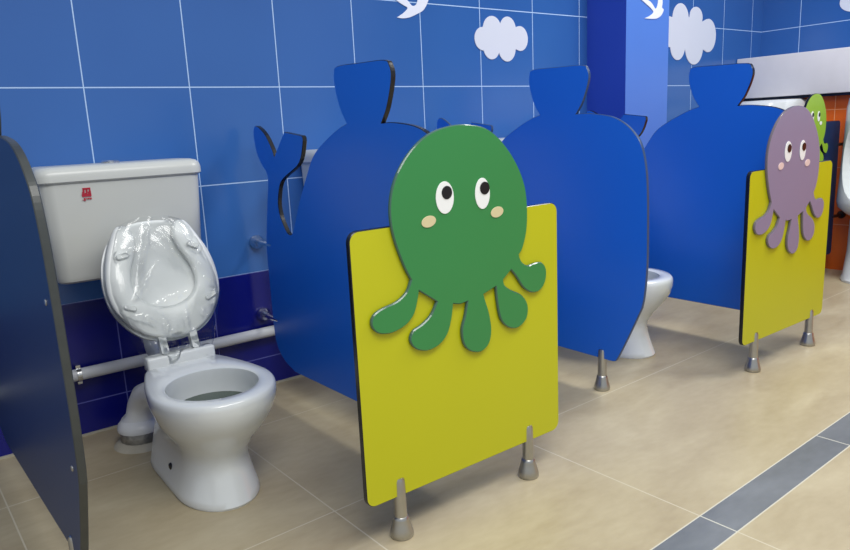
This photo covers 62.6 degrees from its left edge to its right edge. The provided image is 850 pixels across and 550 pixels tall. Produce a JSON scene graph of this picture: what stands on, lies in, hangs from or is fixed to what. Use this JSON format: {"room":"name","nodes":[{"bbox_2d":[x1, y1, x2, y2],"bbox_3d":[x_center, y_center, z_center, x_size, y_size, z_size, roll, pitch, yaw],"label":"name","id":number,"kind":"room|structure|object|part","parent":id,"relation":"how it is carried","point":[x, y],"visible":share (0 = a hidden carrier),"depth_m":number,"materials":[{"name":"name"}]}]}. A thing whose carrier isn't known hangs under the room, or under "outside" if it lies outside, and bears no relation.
{"room":"public restroom","nodes":[
{"label":"public restroom","id":0,"kind":"room"},
{"bbox_2d":[0,0,762,456],"bbox_3d":[-0.057,-1.015,2.654,5.400,2.600,0.120,-12,15,-36],"label":"wall","id":1,"kind":"structure","parent":0,"point":[82,81],"depth_m":2.25,"materials":[{"name":"blue tile"}]},
{"bbox_2d":[0,375,302,459],"bbox_3d":[-0.037,0.278,2.811,4.800,0.006,0.006,-12,15,-36],"label":"baseboard","id":2,"kind":"structure","parent":1,"relation":"attached to","point":[297,376],"depth_m":2.11,"materials":[{"name":"tile"}]},
{"bbox_2d":[72,325,274,383],"bbox_3d":[-0.564,0.198,2.360,3.420,0.056,0.046,-12,15,-36],"label":"pipe","id":3,"kind":"object","parent":1,"relation":"attached to","point":[79,374],"visible":0.27,"depth_m":2.11,"materials":[{"name":"white plastic"}]},
{"bbox_2d":[249,60,429,400],"bbox_3d":[-0.235,-0.094,1.923,0.048,0.914,1.051,-12,15,-38],"label":"divider","id":4,"kind":"object","parent":1,"relation":"attached to","point":[348,182],"visible":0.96,"depth_m":1.97,"materials":[{"name":"blue laminate"}]},
{"bbox_2d":[396,0,427,17],"bbox_3d":[-0.065,-1.021,2.568,0.199,0.153,0.003,-12,15,-36],"label":"decal","id":5,"kind":"object","parent":1,"relation":"attached to","point":[411,10],"visible":1,"depth_m":2.59},
{"bbox_2d":[474,16,527,61],"bbox_3d":[0.316,-0.970,2.874,0.301,0.178,0.003,-12,15,-36],"label":"decal","id":6,"kind":"object","parent":1,"relation":"attached to","point":[503,38],"visible":1,"depth_m":2.87},
{"bbox_2d":[586,63,783,309],"bbox_3d":[0.945,-0.354,2.793,0.048,0.894,1.060,-12,15,-36],"label":"divider","id":7,"kind":"object","parent":1,"relation":"attached to","point":[699,162],"visible":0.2,"depth_m":2.64,"materials":[{"name":"blue laminate"}]},
{"bbox_2d":[668,3,715,64],"bbox_3d":[1.391,-1.258,3.663,0.480,0.300,0.003,-12,15,-36],"label":"decal","id":8,"kind":"object","parent":1,"relation":"attached to","point":[692,35],"visible":0.91,"depth_m":3.66},
{"bbox_2d":[0,268,849,549],"bbox_3d":[1.285,0.568,1.286,5.400,0.060,4.320,-12,15,-36],"label":"floor","id":9,"kind":"structure","parent":0,"point":[686,447],"depth_m":1.75,"materials":[{"name":"beige tile"}]},
{"bbox_2d":[0,112,88,549],"bbox_3d":[-0.888,0.078,1.485,0.050,1.019,0.988,-12,15,-39],"label":"divider","id":10,"kind":"object","parent":9,"relation":"on","point":[40,424],"visible":1,"depth_m":1.24,"materials":[{"name":"blue laminate"}]},
{"bbox_2d":[32,158,275,511],"bbox_3d":[-0.669,0.112,1.803,0.435,0.802,0.762,-12,15,-36],"label":"toilet","id":11,"kind":"object","parent":9,"relation":"on","point":[198,411],"visible":0.98,"depth_m":1.83,"materials":[{"name":"white ceramic"}]},
{"bbox_3d":[-0.863,-0.292,1.953,0.435,0.043,0.184,-12,15,-36],"label":"tank lid","id":12,"kind":"part","parent":11,"relation":"part of","materials":[{"name":"white ceramic"}]},
{"bbox_3d":[-0.857,-0.141,1.987,0.422,0.267,0.174,-12,15,-36],"label":"tank","id":13,"kind":"part","parent":11,"relation":"part of","materials":[{"name":"white ceramic"}]},
{"bbox_3d":[-0.709,0.013,1.883,0.300,0.312,0.138,-12,15,-36],"label":"seat lid","id":14,"kind":"part","parent":11,"relation":"part of","materials":[{"name":"white plastic"}]},
{"bbox_3d":[-0.698,0.013,1.869,0.291,0.298,0.134,-12,15,-36],"label":"seat","id":15,"kind":"part","parent":11,"relation":"part of","materials":[{"name":"white plastic"}]},
{"bbox_3d":[-0.689,0.175,1.833,0.019,0.073,0.047,-12,15,-36],"label":"hinge post","id":16,"kind":"part","parent":11,"relation":"part of","materials":[{"name":"white plastic"}]},
{"bbox_2d":[119,216,214,343],"bbox_3d":[-0.687,0.039,1.862,0.303,0.385,0.179,-12,15,-36],"label":"plastic wrap","id":17,"kind":"object","parent":11,"relation":"on","point":[168,216],"visible":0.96,"depth_m":1.92,"materials":[{"name":"clear plastic"}]},
{"bbox_3d":[-0.625,0.162,1.881,0.019,0.073,0.047,-12,15,-36],"label":"hinge post","id":18,"kind":"part","parent":11,"relation":"part of","materials":[{"name":"white plastic"}]},
{"bbox_3d":[-0.536,0.386,1.746,0.291,0.278,0.437,-12,15,-36],"label":"bowl","id":19,"kind":"part","parent":11,"relation":"part of","materials":[{"name":"white ceramic"}]},
{"bbox_2d":[301,149,317,183],"bbox_3d":[-0.022,-0.020,2.286,0.435,0.802,0.762,-12,15,-36],"label":"toilet","id":20,"kind":"object","parent":9,"relation":"on","point":[309,154],"visible":0.02,"depth_m":2.33,"materials":[{"name":"white ceramic"}]},
{"bbox_3d":[-0.210,-0.273,2.469,0.422,0.267,0.174,-12,15,-36],"label":"tank","id":21,"kind":"part","parent":20,"relation":"part of","materials":[{"name":"white ceramic"}]},
{"bbox_3d":[-0.215,-0.424,2.435,0.435,0.043,0.184,-12,15,-36],"label":"tank lid","id":22,"kind":"part","parent":20,"relation":"part of","materials":[{"name":"white ceramic"}]},
{"bbox_2d":[346,124,557,540],"bbox_3d":[0.091,0.107,1.529,0.573,0.853,0.050,-12,15,-36],"label":"screen","id":23,"kind":"object","parent":9,"relation":"on","point":[453,301],"visible":1,"depth_m":1.48,"materials":[{"name":"yellow laminate"}]},
{"bbox_2d":[437,65,648,391],"bbox_3d":[0.348,-0.174,2.408,0.050,1.019,0.982,-12,15,-36],"label":"divider","id":24,"kind":"object","parent":9,"relation":"on","point":[593,168],"visible":0.53,"depth_m":2.18,"materials":[{"name":"blue laminate"}]},
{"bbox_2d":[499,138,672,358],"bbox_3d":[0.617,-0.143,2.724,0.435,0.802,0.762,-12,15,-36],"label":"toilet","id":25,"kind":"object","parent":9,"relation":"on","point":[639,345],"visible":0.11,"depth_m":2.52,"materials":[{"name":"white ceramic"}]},
{"bbox_3d":[0.718,0.131,2.643,0.291,0.291,0.437,-12,15,-36],"label":"bowl","id":26,"kind":"part","parent":25,"relation":"part of","materials":[{"name":"white ceramic"}]},
{"bbox_2d":[740,99,805,109],"bbox_3d":[1.844,-0.495,3.861,0.335,0.910,0.326,-12,15,-36],"label":"urinal","id":27,"kind":"object","parent":9,"relation":"on","point":[784,104],"visible":0.06,"depth_m":3.67,"materials":[{"name":"white ceramic"}]},
{"bbox_2d":[739,106,831,372],"bbox_3d":[1.237,-0.133,2.382,0.570,0.864,0.050,-12,15,-36],"label":"screen","id":28,"kind":"object","parent":9,"relation":"on","point":[786,214],"visible":1,"depth_m":2.33,"materials":[{"name":"yellow laminate"}]},
{"bbox_3d":[1.239,-0.089,2.391,0.570,0.566,0.013,-12,15,-36],"label":"panel","id":29,"kind":"part","parent":28,"relation":"part of","materials":[{"name":"yellow laminate"}]},
{"bbox_2d":[804,93,845,254],"bbox_3d":[1.964,-0.431,3.496,0.594,0.924,0.050,-12,15,-36],"label":"divider","id":30,"kind":"object","parent":9,"relation":"on","point":[828,132],"visible":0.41,"depth_m":3.49,"materials":[{"name":"green plastic"}]},
{"bbox_3d":[1.920,-0.409,3.465,0.480,0.683,0.014,-12,15,-36],"label":"divider panel","id":31,"kind":"part","parent":30,"relation":"part of","materials":[{"name":"blue laminate"}]},
{"bbox_2d":[836,98,849,283],"bbox_3d":[2.194,-0.418,3.412,0.335,0.910,0.326,-12,15,-36],"label":"urinal","id":32,"kind":"object","parent":9,"relation":"on","point":[843,193],"visible":1,"depth_m":3.44,"materials":[{"name":"white ceramic"}]},
{"bbox_2d":[836,98,849,215],"bbox_3d":[2.187,-0.564,3.382,0.335,0.610,0.326,-12,15,-36],"label":"basin","id":33,"kind":"object","parent":32,"relation":"in","point":[843,193],"depth_m":3.43,"materials":[{"name":"white ceramic"}]},
{"bbox_2d":[587,0,668,147],"bbox_3d":[0.923,-1.172,3.179,0.314,2.600,0.213,-12,15,-36],"label":"wall pier","id":34,"kind":"object","parent":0,"point":[627,52],"visible":0.33,"depth_m":3.13,"materials":[{"name":"paint"}]},
{"bbox_2d":[642,0,663,18],"bbox_3d":[0.999,-1.202,3.094,0.192,0.133,0.003,-12,15,-36],"label":"decal","id":35,"kind":"object","parent":34,"relation":"attached to","point":[658,11],"visible":1,"depth_m":3.12},
{"bbox_2d":[744,95,849,269],"bbox_3d":[3.202,-0.296,2.555,0.210,0.928,4.200,-12,15,-36],"label":"wall","id":36,"kind":"structure","parent":0,"point":[836,106],"depth_m":3.70,"materials":[{"name":"orange tile"}]},
{"bbox_2d":[737,47,849,98],"bbox_3d":[3.154,-0.852,2.420,0.265,0.220,4.196,-12,15,-36],"label":"trim","id":37,"kind":"structure","parent":36,"relation":"on","point":[828,70],"depth_m":3.70,"materials":[{"name":"grey stone"}]},
{"bbox_2d":[743,92,849,101],"bbox_3d":[3.079,-0.721,2.384,0.048,0.014,4.196,-12,15,-36],"label":"trim","id":38,"kind":"structure","parent":36,"relation":"attached to","point":[842,93],"depth_m":3.76,"materials":[{"name":"black laminate"}]},
{"bbox_2d":[760,0,849,56],"bbox_3d":[3.321,-1.145,2.502,0.190,2.600,4.200,-12,15,-36],"label":"wall","id":39,"kind":"structure","parent":0,"point":[788,26],"depth_m":3.90,"materials":[{"name":"blue tile"}]},
{"bbox_2d":[840,0,849,11],"bbox_3d":[2.321,-1.457,3.595,0.003,0.175,0.350,-12,15,-36],"label":"decal","id":40,"kind":"object","parent":39,"relation":"attached to","point":[844,4],"visible":1,"depth_m":3.72}
]}

